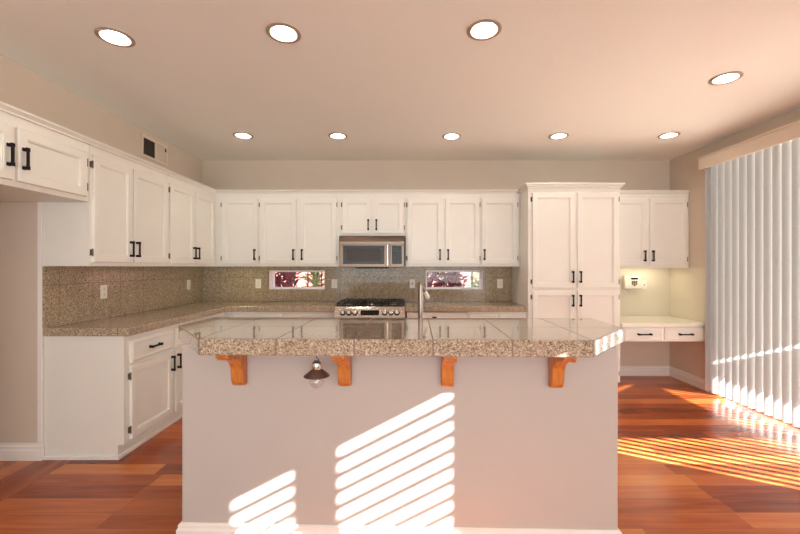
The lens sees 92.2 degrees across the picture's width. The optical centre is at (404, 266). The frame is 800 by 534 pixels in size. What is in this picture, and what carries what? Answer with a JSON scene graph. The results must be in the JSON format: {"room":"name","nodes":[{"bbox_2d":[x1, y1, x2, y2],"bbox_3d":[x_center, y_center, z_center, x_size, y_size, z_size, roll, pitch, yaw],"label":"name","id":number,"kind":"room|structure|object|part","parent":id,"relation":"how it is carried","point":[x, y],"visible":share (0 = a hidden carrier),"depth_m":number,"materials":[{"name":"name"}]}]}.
{"room":"kitchen","nodes":[
{"label":"kitchen","id":0,"kind":"room"},
{"bbox_2d":[0,55,201,455],"bbox_3d":[-3.035,0.010,0.485,0.930,2.720,8.770,0,0,0],"label":"wall","id":1,"kind":"structure","parent":0,"point":[22,88],"depth_m":2.74,"materials":[{"name":"beige paint"}]},
{"bbox_2d":[0,443,43,460],"bbox_3d":[-2.975,1.311,2.730,0.810,0.118,0.020,0,0,0],"label":"baseboard","id":2,"kind":"structure","parent":1,"relation":"attached to","point":[8,451],"depth_m":2.72,"materials":[{"name":"white paint"}]},
{"bbox_2d":[37,202,43,443],"bbox_3d":[-2.585,0.395,2.731,0.030,1.710,0.018,0,0,0],"label":"trim","id":3,"kind":"structure","parent":1,"relation":"attached to","point":[40,338],"depth_m":2.72,"materials":[{"name":"white paint"}]},
{"bbox_2d":[0,111,88,201],"bbox_3d":[-2.695,-0.663,2.201,1.010,0.406,1.053,0,0,0],"label":"upper cabinet","id":4,"kind":"object","parent":1,"relation":"attached to","point":[38,163],"visible":1,"depth_m":2.39,"materials":[{"name":"white paint"}]},
{"bbox_3d":[-2.231,-0.647,1.948,0.019,0.310,0.475,0,0,0],"label":"door","id":5,"kind":"part","parent":4,"relation":"part of","materials":[{"name":"white paint"}]},
{"bbox_3d":[-2.205,-0.630,2.155,0.031,0.128,0.021,0,0,0],"label":"handle","id":6,"kind":"part","parent":4,"relation":"part of","materials":[{"name":"brown metal"}]},
{"bbox_3d":[-2.205,-0.630,2.243,0.031,0.128,0.021,0,0,0],"label":"handle","id":7,"kind":"part","parent":4,"relation":"part of","materials":[{"name":"brown metal"}]},
{"bbox_3d":[-2.231,-0.647,2.454,0.019,0.310,0.482,0,0,0],"label":"door","id":8,"kind":"part","parent":4,"relation":"part of","materials":[{"name":"white paint"}]},
{"bbox_2d":[43,145,167,265],"bbox_3d":[-2.379,-0.436,3.183,0.378,0.860,0.902,0,0,0],"label":"upper cabinet","id":9,"kind":"object","parent":1,"relation":"attached to","point":[124,220],"visible":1,"depth_m":2.93,"materials":[{"name":"white paint"}]},
{"bbox_3d":[-2.231,-0.418,2.949,0.019,0.768,0.394,0,0,0],"label":"door","id":10,"kind":"part","parent":9,"relation":"part of","materials":[{"name":"white paint"}]},
{"bbox_3d":[-2.205,-0.145,3.116,0.031,0.128,0.021,0,0,0],"label":"handle","id":11,"kind":"part","parent":9,"relation":"part of","materials":[{"name":"brown metal"}]},
{"bbox_3d":[-2.205,-0.145,3.188,0.031,0.128,0.021,0,0,0],"label":"handle","id":12,"kind":"part","parent":9,"relation":"part of","materials":[{"name":"brown metal"}]},
{"bbox_3d":[-2.231,-0.418,3.388,0.019,0.768,0.460,0,0,0],"label":"door","id":13,"kind":"part","parent":9,"relation":"part of","materials":[{"name":"white paint"}]},
{"bbox_2d":[42,266,202,327],"bbox_3d":[-2.562,0.214,3.799,0.015,0.439,2.141,0,0,0],"label":"backsplash","id":14,"kind":"structure","parent":1,"relation":"attached to","point":[70,294],"depth_m":3.34,"materials":[{"name":"stone"}]},
{"bbox_2d":[100,285,106,298],"bbox_3d":[-2.549,0.210,3.260,0.009,0.114,0.070,0,0,0],"label":"wall outlet","id":15,"kind":"object","parent":14,"relation":"attached to","point":[103,288],"visible":1,"depth_m":3.25,"materials":[{"name":"white plastic"}]},
{"bbox_2d":[187,280,190,289],"bbox_3d":[-2.549,0.210,4.540,0.009,0.114,0.070,0,0,0],"label":"wall outlet","id":16,"kind":"object","parent":14,"relation":"attached to","point":[188,281],"visible":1,"depth_m":4.53,"materials":[{"name":"white plastic"}]},
{"bbox_2d":[141,133,167,166],"bbox_3d":[-2.562,-1.192,3.947,0.015,0.220,0.415,0,0,0],"label":"air vent","id":17,"kind":"object","parent":1,"relation":"in","point":[151,149],"visible":1,"depth_m":3.93,"materials":[{"name":"beige metal"}]},
{"bbox_2d":[143,138,154,157],"bbox_3d":[-2.564,-1.192,3.857,0.009,0.164,0.175,0,0,0],"label":"grille","id":18,"kind":"object","parent":17,"relation":"attached to","point":[148,143],"depth_m":3.85,"materials":[{"name":"brown metal"}]},
{"bbox_3d":[-2.567,-1.192,4.045,0.005,0.164,0.160,0,0,0],"label":"damper panel","id":19,"kind":"part","parent":17,"relation":"part of","materials":[{"name":"beige paint"}]},
{"bbox_2d":[168,176,226,266],"bbox_3d":[-2.379,-0.436,4.250,0.378,0.860,1.235,0,0,0],"label":"upper cabinet","id":20,"kind":"object","parent":1,"relation":"attached to","point":[191,208],"visible":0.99,"depth_m":4.01,"materials":[{"name":"white paint"}]},
{"bbox_3d":[-2.231,-0.418,3.862,0.019,0.768,0.425,0,0,0],"label":"door","id":21,"kind":"part","parent":20,"relation":"part of","materials":[{"name":"white paint"}]},
{"bbox_3d":[-2.205,-0.145,4.045,0.031,0.128,0.021,0,0,0],"label":"handle","id":22,"kind":"part","parent":20,"relation":"part of","materials":[{"name":"brown metal"}]},
{"bbox_3d":[-2.231,-0.418,4.296,0.019,0.768,0.418,0,0,0],"label":"door","id":23,"kind":"part","parent":20,"relation":"part of","materials":[{"name":"white paint"}]},
{"bbox_2d":[0,0,799,159],"bbox_3d":[-0.350,-1.450,0.510,7.700,0.200,9.020,0,0,0],"label":"ceiling","id":24,"kind":"structure","parent":0,"point":[394,77],"depth_m":2.67,"materials":[{"name":"paint"}]},
{"bbox_2d":[94,27,135,46],"bbox_3d":[-1.700,-1.385,2.260,0.194,0.089,0.194,0,0,0],"label":"recessed light","id":25,"kind":"object","parent":24,"relation":"in","point":[112,36],"visible":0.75,"depth_m":2.28,"materials":[{"name":"white"}]},
{"bbox_3d":[-1.700,-1.382,2.260,0.116,0.028,0.116,0,0,0],"label":"bulb","id":26,"kind":"part","parent":25,"relation":"part of","materials":[{"name":"white glass"}]},
{"bbox_2d":[233,132,252,138],"bbox_3d":[-1.660,-1.385,3.950,0.194,0.089,0.194,0,0,0],"label":"recessed light","id":27,"kind":"object","parent":24,"relation":"in","point":[241,135],"visible":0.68,"depth_m":3.99,"materials":[{"name":"white"}]},
{"bbox_2d":[266,23,300,43],"bbox_3d":[-0.700,-1.385,2.220,0.194,0.089,0.194,0,0,0],"label":"recessed light","id":28,"kind":"object","parent":24,"relation":"in","point":[279,32],"visible":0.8,"depth_m":2.25,"materials":[{"name":"white"}]},
{"bbox_3d":[-0.700,-1.382,2.220,0.116,0.028,0.116,0,0,0],"label":"bulb","id":29,"kind":"part","parent":28,"relation":"part of","materials":[{"name":"white glass"}]},
{"bbox_2d":[328,133,346,139],"bbox_3d":[-0.690,-1.385,3.960,0.194,0.089,0.194,0,0,0],"label":"recessed light","id":30,"kind":"object","parent":24,"relation":"in","point":[339,136],"visible":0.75,"depth_m":4.01,"materials":[{"name":"white"}]},
{"bbox_2d":[442,133,460,139],"bbox_3d":[0.480,-1.385,3.970,0.194,0.089,0.194,0,0,0],"label":"recessed light","id":31,"kind":"object","parent":24,"relation":"in","point":[450,136],"visible":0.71,"depth_m":4.02,"materials":[{"name":"white"}]},
{"bbox_2d":[467,19,501,40],"bbox_3d":[0.450,-1.385,2.190,0.194,0.089,0.194,0,0,0],"label":"recessed light","id":32,"kind":"object","parent":24,"relation":"in","point":[485,29],"visible":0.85,"depth_m":2.22,"materials":[{"name":"white"}]},
{"bbox_3d":[0.450,-1.382,2.190,0.116,0.028,0.116,0,0,0],"label":"bulb","id":33,"kind":"part","parent":32,"relation":"part of","materials":[{"name":"white glass"}]},
{"bbox_2d":[549,133,568,139],"bbox_3d":[1.580,-1.385,3.960,0.194,0.089,0.194,0,0,0],"label":"recessed light","id":34,"kind":"object","parent":24,"relation":"in","point":[555,136],"visible":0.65,"depth_m":4.00,"materials":[{"name":"white"}]},
{"bbox_2d":[658,132,679,138],"bbox_3d":[2.700,-1.385,3.940,0.194,0.089,0.194,0,0,0],"label":"recessed light","id":35,"kind":"object","parent":24,"relation":"in","point":[670,134],"visible":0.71,"depth_m":3.98,"materials":[{"name":"white"}]},
{"bbox_2d":[708,71,743,84],"bbox_3d":[2.290,-1.385,2.750,0.194,0.089,0.194,0,0,0],"label":"recessed light","id":36,"kind":"object","parent":24,"relation":"in","point":[725,78],"visible":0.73,"depth_m":2.78,"materials":[{"name":"white"}]},
{"bbox_2d":[0,376,799,533],"bbox_3d":[-0.350,1.420,0.510,7.700,0.100,9.020,0,0,0],"label":"floor","id":37,"kind":"structure","parent":0,"point":[692,459],"depth_m":2.47,"materials":[{"name":"brown wood"}]},
{"bbox_2d":[43,317,204,459],"bbox_3d":[-2.259,0.931,3.293,0.618,0.877,1.122,0,0,0],"label":"base cabinet","id":38,"kind":"object","parent":37,"relation":"on","point":[105,397],"visible":0.77,"depth_m":2.74,"materials":[{"name":"white paint"}]},
{"bbox_3d":[-2.300,1.359,3.293,0.535,0.022,1.122,0,0,0],"label":"shoe moulding","id":39,"kind":"part","parent":38,"relation":"part of","materials":[{"name":"white paint"}]},
{"bbox_3d":[-1.990,0.618,3.047,0.019,0.160,0.505,0,0,0],"label":"drawer","id":40,"kind":"part","parent":38,"relation":"part of","materials":[{"name":"white paint"}]},
{"bbox_3d":[-1.990,0.986,3.047,0.019,0.528,0.505,0,0,0],"label":"door","id":41,"kind":"part","parent":38,"relation":"part of","materials":[{"name":"white paint"}]},
{"bbox_3d":[-1.968,0.618,3.047,0.031,0.021,0.128,0,0,0],"label":"handle","id":42,"kind":"part","parent":38,"relation":"part of","materials":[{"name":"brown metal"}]},
{"bbox_3d":[-1.966,0.818,3.270,0.031,0.128,0.021,0,0,0],"label":"handle","id":43,"kind":"part","parent":38,"relation":"part of","materials":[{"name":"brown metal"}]},
{"bbox_3d":[-1.990,0.986,3.579,0.019,0.528,0.502,0,0,0],"label":"door","id":44,"kind":"part","parent":38,"relation":"part of","materials":[{"name":"white paint"}]},
{"bbox_3d":[-1.990,0.618,3.579,0.019,0.160,0.502,0,0,0],"label":"drawer","id":45,"kind":"part","parent":38,"relation":"part of","materials":[{"name":"white paint"}]},
{"bbox_3d":[-1.966,0.818,3.358,0.031,0.128,0.021,0,0,0],"label":"handle","id":46,"kind":"part","parent":38,"relation":"part of","materials":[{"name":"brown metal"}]},
{"bbox_2d":[43,301,338,335],"bbox_3d":[-1.672,0.464,3.798,1.792,0.057,2.140,0,0,0],"label":"countertop","id":47,"kind":"structure","parent":38,"relation":"on","point":[139,322],"depth_m":3.60,"materials":[{"name":"stone"}]},
{"bbox_2d":[205,312,224,318],"bbox_3d":[-2.259,0.931,4.362,0.618,0.877,1.012,0,0,0],"label":"base cabinet","id":48,"kind":"object","parent":37,"relation":"on","point":[223,313],"visible":0.02,"depth_m":4.11,"materials":[{"name":"white paint"}]},
{"bbox_2d":[225,312,333,317],"bbox_3d":[-1.390,0.931,4.544,1.216,0.877,0.648,0,0,0],"label":"base cabinet","id":49,"kind":"object","parent":37,"relation":"on","point":[227,314],"visible":0.02,"depth_m":4.25,"materials":[{"name":"white paint"}]},
{"bbox_3d":[-1.630,0.594,4.261,0.540,0.152,0.019,0,0,0],"label":"drawer","id":50,"kind":"part","parent":49,"relation":"part of","materials":[{"name":"white paint"}]},
{"bbox_3d":[-1.067,0.594,4.261,0.535,0.152,0.019,0,0,0],"label":"drawer","id":51,"kind":"part","parent":49,"relation":"part of","materials":[{"name":"white paint"}]},
{"bbox_2d":[334,298,404,317],"bbox_3d":[-0.385,0.882,4.498,0.774,0.976,0.712,0,0,0],"label":"gas range","id":52,"kind":"object","parent":37,"relation":"on","point":[345,308],"visible":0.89,"depth_m":4.22,"materials":[{"name":"silver metal"}]},
{"bbox_3d":[-0.385,0.501,4.225,0.774,0.137,0.075,0,0,0],"label":"control panel","id":53,"kind":"part","parent":52,"relation":"part of","materials":[{"name":"silver metal"}]},
{"bbox_2d":[336,301,404,305],"bbox_3d":[-0.385,0.436,4.559,0.774,0.016,0.589,0,0,0],"label":"cooktop","id":54,"kind":"object","parent":52,"relation":"in","point":[338,304],"depth_m":4.29,"materials":[{"name":"black metal"}]},
{"bbox_2d":[176,344,621,533],"bbox_3d":[-0.032,0.876,2.189,2.160,0.988,1.026,0,0,2],"label":"kitchen island","id":55,"kind":"object","parent":37,"relation":"on","point":[378,444],"visible":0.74,"depth_m":1.87,"materials":[{"name":"paint"}]},
{"bbox_3d":[-0.038,1.314,1.933,2.160,0.112,0.158,0,0,2],"label":"baseboard","id":56,"kind":"part","parent":55,"relation":"part of","materials":[{"name":"white paint"}]},
{"bbox_2d":[179,317,622,357],"bbox_3d":[-0.042,0.345,1.990,2.310,0.072,0.705,0,0,1],"label":"countertop","id":57,"kind":"structure","parent":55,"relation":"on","point":[260,336],"depth_m":1.74,"materials":[{"name":"stone"}]},
{"bbox_2d":[303,356,329,379],"bbox_3d":[-0.396,0.464,1.726,0.116,0.163,0.116,0,0,0],"label":"hanging lamp","id":58,"kind":"object","parent":57,"relation":"hanging from","point":[316,373],"visible":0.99,"depth_m":1.70,"materials":[{"name":"black metal"}]},
{"bbox_3d":[-0.396,0.473,1.726,0.116,0.034,0.116,0,0,0],"label":"lamp shade","id":59,"kind":"part","parent":58,"relation":"part of","materials":[{"name":"brown metal"}]},
{"bbox_2d":[418,282,429,317],"bbox_3d":[0.127,0.273,2.522,0.060,0.353,0.145,0,0,38],"label":"kitchen faucet","id":60,"kind":"object","parent":55,"relation":"on","point":[421,289],"visible":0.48,"depth_m":2.48,"materials":[{"name":"silver metal"}]},
{"bbox_2d":[406,312,466,317],"bbox_3d":[0.350,0.931,4.548,0.672,0.877,0.624,0,0,0],"label":"base cabinet","id":61,"kind":"object","parent":37,"relation":"on","point":[408,314],"visible":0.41,"depth_m":4.24,"materials":[{"name":"white wood"}]},
{"bbox_2d":[467,312,526,317],"bbox_3d":[1.022,0.931,4.544,0.663,0.877,0.648,0,0,0],"label":"base cabinet","id":62,"kind":"object","parent":37,"relation":"on","point":[469,314],"visible":0.02,"depth_m":4.25,"materials":[{"name":"white paint"}]},
{"bbox_2d":[405,301,527,311],"bbox_3d":[0.679,0.464,4.549,1.347,0.057,0.638,0,0,0],"label":"countertop","id":63,"kind":"structure","parent":62,"relation":"on","point":[411,306],"depth_m":4.24,"materials":[{"name":"stone"}]},
{"bbox_3d":[0.865,0.594,4.261,0.310,0.152,0.019,0,0,0],"label":"drawer","id":64,"kind":"part","parent":62,"relation":"part of","materials":[{"name":"white paint"}]},
{"bbox_3d":[1.188,0.594,4.261,0.295,0.152,0.019,0,0,0],"label":"drawer","id":65,"kind":"part","parent":62,"relation":"part of","materials":[{"name":"white paint"}]},
{"bbox_2d":[512,183,624,381],"bbox_3d":[1.862,0.224,4.529,1.086,2.292,0.678,0,0,0],"label":"pantry cabinet","id":66,"kind":"object","parent":37,"relation":"on","point":[569,267],"visible":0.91,"depth_m":4.23,"materials":[{"name":"white paint"}]},
{"bbox_3d":[1.633,0.750,4.231,0.469,0.980,0.019,0,0,0],"label":"door","id":67,"kind":"part","parent":66,"relation":"part of","materials":[{"name":"white paint"}]},
{"bbox_3d":[1.633,-0.292,4.231,0.469,1.046,0.019,0,0,0],"label":"door","id":68,"kind":"part","parent":66,"relation":"part of","materials":[{"name":"white paint"}]},
{"bbox_3d":[1.862,-0.893,4.536,1.086,0.057,0.664,0,0,0],"label":"crown","id":69,"kind":"part","parent":66,"relation":"part of","materials":[{"name":"white paint"}]},
{"bbox_3d":[2.119,0.750,4.231,0.453,0.980,0.019,0,0,0],"label":"door","id":70,"kind":"part","parent":66,"relation":"part of","materials":[{"name":"white paint"}]},
{"bbox_3d":[2.119,-0.292,4.231,0.453,1.046,0.019,0,0,0],"label":"door","id":71,"kind":"part","parent":66,"relation":"part of","materials":[{"name":"white paint"}]},
{"bbox_2d":[202,160,669,365],"bbox_3d":[0.390,0.010,4.945,6.220,2.720,0.150,0,0,0],"label":"wall","id":72,"kind":"structure","parent":0,"point":[216,174],"depth_m":4.87,"materials":[{"name":"beige paint"}]},
{"bbox_2d":[215,194,258,265],"bbox_3d":[-1.980,-0.436,4.679,0.517,0.860,0.378,0,0,0],"label":"upper cabinet","id":73,"kind":"object","parent":72,"relation":"attached to","point":[236,215],"visible":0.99,"depth_m":4.53,"materials":[{"name":"white paint"}]},
{"bbox_2d":[269,270,324,288],"bbox_3d":[-1.362,0.162,4.925,0.700,0.240,0.141,0,0,0],"label":"window","id":74,"kind":"structure","parent":72,"relation":"in","point":[271,272],"depth_m":4.95,"materials":[{"name":"clear glass"}]},
{"bbox_2d":[259,194,338,265],"bbox_3d":[-1.250,-0.436,4.679,0.945,0.860,0.378,0,0,0],"label":"upper cabinet","id":75,"kind":"object","parent":72,"relation":"attached to","point":[295,229],"visible":1,"depth_m":4.53,"materials":[{"name":"white paint"}]},
{"bbox_2d":[0,101,517,192],"bbox_3d":[-0.461,-0.886,3.107,3.558,0.039,2.865,0,0,0],"label":"crown molding","id":76,"kind":"structure","parent":75,"relation":"on","point":[4,107],"depth_m":3.44,"materials":[{"name":"white paint"}]},
{"bbox_3d":[-1.492,-0.418,4.530,0.427,0.768,0.019,0,0,0],"label":"door","id":77,"kind":"part","parent":75,"relation":"part of","materials":[{"name":"white paint"}]},
{"bbox_3d":[-1.022,-0.418,4.530,0.433,0.768,0.019,0,0,0],"label":"door","id":78,"kind":"part","parent":75,"relation":"part of","materials":[{"name":"white paint"}]},
{"bbox_2d":[203,264,511,300],"bbox_3d":[-0.600,0.201,4.862,3.905,0.466,0.013,0,0,0],"label":"backsplash","id":79,"kind":"structure","parent":72,"relation":"attached to","point":[229,283],"depth_m":4.86,"materials":[{"name":"tile"}]},
{"bbox_2d":[255,279,260,287],"bbox_3d":[-1.850,0.210,4.851,0.070,0.114,0.009,0,0,0],"label":"wall outlet","id":80,"kind":"object","parent":79,"relation":"attached to","point":[257,281],"visible":1,"depth_m":4.85,"materials":[{"name":"white plastic"}]},
{"bbox_2d":[332,279,336,287],"bbox_3d":[-0.890,0.210,4.851,0.070,0.114,0.009,0,0,0],"label":"wall outlet","id":81,"kind":"object","parent":79,"relation":"attached to","point":[334,281],"visible":1,"depth_m":4.85,"materials":[{"name":"white plastic"}]},
{"bbox_2d":[410,279,414,287],"bbox_3d":[0.092,0.210,4.848,0.070,0.114,0.014,0,0,0],"label":"light switch","id":82,"kind":"object","parent":79,"relation":"attached to","point":[412,281],"visible":1,"depth_m":4.85,"materials":[{"name":"white plastic"}]},
{"bbox_2d":[497,279,502,287],"bbox_3d":[1.197,0.210,4.851,0.070,0.114,0.009,0,0,0],"label":"wall outlet","id":83,"kind":"object","parent":79,"relation":"attached to","point":[499,281],"visible":1,"depth_m":4.85,"materials":[{"name":"white plastic"}]},
{"bbox_2d":[339,194,405,235],"bbox_3d":[-0.385,-0.617,4.679,0.782,0.498,0.378,0,0,0],"label":"upper cabinet","id":84,"kind":"object","parent":72,"relation":"attached to","point":[359,214],"visible":1,"depth_m":4.53,"materials":[{"name":"white paint"}]},
{"bbox_3d":[-0.569,-0.599,4.530,0.336,0.407,0.019,0,0,0],"label":"door","id":85,"kind":"part","parent":84,"relation":"part of","materials":[{"name":"white paint"}]},
{"bbox_2d":[339,236,403,267],"bbox_3d":[-0.386,-0.174,4.635,0.756,0.381,0.438,0,0,0],"label":"microwave","id":86,"kind":"object","parent":84,"relation":"attached to","point":[354,251],"visible":1,"depth_m":4.46,"materials":[{"name":"silver metal"}]},
{"bbox_3d":[-0.469,-0.129,4.479,0.590,0.257,0.025,0,0,0],"label":"door","id":87,"kind":"part","parent":86,"relation":"part of","materials":[{"name":"silver metal"}]},
{"bbox_2d":[339,236,403,244],"bbox_3d":[-0.386,-0.311,4.478,0.756,0.103,0.027,0,0,0],"label":"vent hood","id":88,"kind":"object","parent":86,"relation":"attached to","point":[343,240],"depth_m":4.47,"materials":[{"name":"silver metal"}]},
{"bbox_3d":[-0.202,-0.141,4.442,0.025,0.240,0.050,0,0,0],"label":"handle","id":89,"kind":"part","parent":86,"relation":"part of","materials":[{"name":"silver metal"}]},
{"bbox_3d":[-0.090,-0.129,4.479,0.164,0.257,0.025,0,0,0],"label":"control panel","id":90,"kind":"part","parent":86,"relation":"part of","materials":[{"name":"silver metal"}]},
{"bbox_3d":[-0.190,-0.599,4.530,0.352,0.407,0.019,0,0,0],"label":"door","id":91,"kind":"part","parent":84,"relation":"part of","materials":[{"name":"white paint"}]},
{"bbox_2d":[406,194,479,265],"bbox_3d":[0.448,-0.436,4.679,0.880,0.860,0.378,0,0,0],"label":"upper cabinet","id":92,"kind":"object","parent":72,"relation":"attached to","point":[442,229],"visible":1,"depth_m":4.53,"materials":[{"name":"white paint"}]},
{"bbox_3d":[0.234,-0.418,4.530,0.411,0.768,0.019,0,0,0],"label":"door","id":93,"kind":"part","parent":92,"relation":"part of","materials":[{"name":"white paint"}]},
{"bbox_3d":[0.676,-0.418,4.530,0.402,0.768,0.019,0,0,0],"label":"door","id":94,"kind":"part","parent":92,"relation":"part of","materials":[{"name":"white paint"}]},
{"bbox_2d":[426,270,482,288],"bbox_3d":[0.620,0.162,4.925,0.716,0.240,0.141,0,0,0],"label":"window","id":95,"kind":"structure","parent":72,"relation":"in","point":[479,271],"depth_m":4.95,"materials":[{"name":"white plastic"}]},
{"bbox_2d":[480,194,519,265],"bbox_3d":[1.121,-0.436,4.679,0.464,0.860,0.378,0,0,0],"label":"upper cabinet","id":96,"kind":"object","parent":72,"relation":"attached to","point":[499,213],"visible":1,"depth_m":4.53,"materials":[{"name":"white paint"}]},
{"bbox_2d":[622,275,641,293],"bbox_3d":[2.845,0.224,4.821,0.241,0.241,0.088,0,0,0],"label":"wall phone","id":97,"kind":"object","parent":72,"relation":"attached to","point":[630,282],"visible":1,"depth_m":4.82,"materials":[{"name":"beige plastic"}]},
{"bbox_2d":[641,280,646,289],"bbox_3d":[3.020,0.228,4.861,0.070,0.115,0.009,0,0,0],"label":"phone jack","id":98,"kind":"object","parent":72,"relation":"attached to","point":[644,282],"visible":1,"depth_m":4.86,"materials":[{"name":"white plastic"}]},
{"bbox_2d":[620,366,669,375],"bbox_3d":[2.860,1.311,4.860,0.980,0.118,0.020,0,0,0],"label":"baseboard","id":99,"kind":"structure","parent":72,"relation":"attached to","point":[624,370],"depth_m":4.85,"materials":[{"name":"white paint"}]},
{"bbox_2d":[620,190,689,267],"bbox_3d":[2.860,-0.445,4.679,0.977,0.915,0.378,0,0,0],"label":"upper cabinet","id":100,"kind":"object","parent":72,"relation":"attached to","point":[654,224],"visible":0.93,"depth_m":4.53,"materials":[{"name":"white paint"}]},
{"bbox_3d":[2.633,-0.411,4.530,0.418,0.782,0.019,0,0,0],"label":"door","id":101,"kind":"part","parent":100,"relation":"part of","materials":[{"name":"white paint"}]},
{"bbox_3d":[2.877,-0.884,4.691,0.941,0.036,0.354,0,0,0],"label":"crown","id":102,"kind":"part","parent":100,"relation":"part of","materials":[{"name":"white paint"}]},
{"bbox_3d":[3.097,-0.411,4.530,0.438,0.782,0.019,0,0,0],"label":"door","id":103,"kind":"part","parent":100,"relation":"part of","materials":[{"name":"white paint"}]},
{"bbox_2d":[620,316,704,340],"bbox_3d":[2.858,0.717,4.524,0.974,0.202,0.683,0,0,0],"label":"desk","id":104,"kind":"object","parent":72,"relation":"attached to","point":[635,328],"visible":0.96,"depth_m":4.21,"materials":[{"name":"beige laminate"}]},
{"bbox_3d":[2.618,0.736,4.221,0.425,0.144,0.019,0,0,0],"label":"drawer","id":105,"kind":"part","parent":104,"relation":"part of","materials":[{"name":"white paint"}]},
{"bbox_3d":[3.068,0.736,4.221,0.444,0.144,0.019,0,0,0],"label":"drawer","id":106,"kind":"part","parent":104,"relation":"part of","materials":[{"name":"white paint"}]},
{"bbox_2d":[620,268,704,321],"bbox_3d":[2.860,0.298,4.550,0.980,0.633,0.640,0,0,0],"label":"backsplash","id":107,"kind":"structure","parent":72,"relation":"attached to","point":[676,292],"depth_m":4.87,"materials":[{"name":"beige paint"}]},
{"bbox_2d":[670,108,799,378],"bbox_3d":[3.425,0.010,0.485,0.150,2.720,8.770,0,0,0],"label":"wall","id":108,"kind":"structure","parent":0,"point":[685,174],"depth_m":4.42,"materials":[{"name":"beige paint"}]},
{"bbox_2d":[669,366,717,394],"bbox_3d":[3.340,1.311,4.495,0.020,0.118,0.750,0,0,0],"label":"baseboard","id":109,"kind":"structure","parent":108,"relation":"attached to","point":[696,381],"depth_m":4.54,"materials":[{"name":"white paint"}]},
{"bbox_2d":[697,120,799,426],"bbox_3d":[3.284,0.067,2.912,0.129,2.537,2.663,0,0,0],"label":"vertical blinds","id":110,"kind":"object","parent":108,"relation":"attached to","point":[752,200],"visible":1,"depth_m":3.56,"materials":[{"name":"beige"}]},
{"bbox_3d":[3.500,1.490,1.000,25.000,0.040,26.000,0,0,0],"label":"ground","id":111,"kind":"structure","parent":0,"visible":0},
{"bbox_2d":[275,272,301,286],"bbox_3d":[-2.121,0.519,6.352,1.016,1.908,0.835,0,0,0],"label":"shrub","id":112,"kind":"object","parent":111,"relation":"on","point":[288,277],"visible":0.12,"depth_m":6.24,"materials":[{"name":"red plant"}]},
{"bbox_2d":[293,272,323,286],"bbox_3d":[-1.375,0.662,5.965,0.540,1.618,0.598,0,0,9],"label":"spiky plant","id":113,"kind":"object","parent":111,"relation":"on","point":[315,280],"visible":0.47,"depth_m":5.90,"materials":[{"name":"green plant"}]},
{"bbox_2d":[280,272,471,286],"bbox_3d":[-0.200,0.470,5.500,4.400,2.000,0.030,0,0,0],"label":"iron fence","id":114,"kind":"object","parent":111,"relation":"on","point":[280,272],"visible":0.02,"depth_m":5.49,"materials":[{"name":"black"}]},
{"bbox_2d":[276,272,478,286],"bbox_3d":[0.000,0.270,7.675,12.000,2.400,0.150,0,0,0],"label":"wall","id":115,"kind":"structure","parent":111,"relation":"on","point":[301,282],"depth_m":7.60,"materials":[{"name":"paint"}]},
{"bbox_2d":[427,272,469,286],"bbox_3d":[0.588,0.554,6.098,0.962,1.838,0.699,0,0,0],"label":"shrub","id":116,"kind":"object","parent":111,"relation":"on","point":[451,281],"visible":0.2,"depth_m":5.99,"materials":[{"name":"red plant"}]},
{"bbox_2d":[467,272,478,286],"bbox_3d":[1.306,0.580,6.944,0.418,1.783,0.557,0,0,0],"label":"shrub","id":117,"kind":"object","parent":111,"relation":"on","point":[475,283],"visible":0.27,"depth_m":6.90,"materials":[{"name":"green plant"}]}
]}

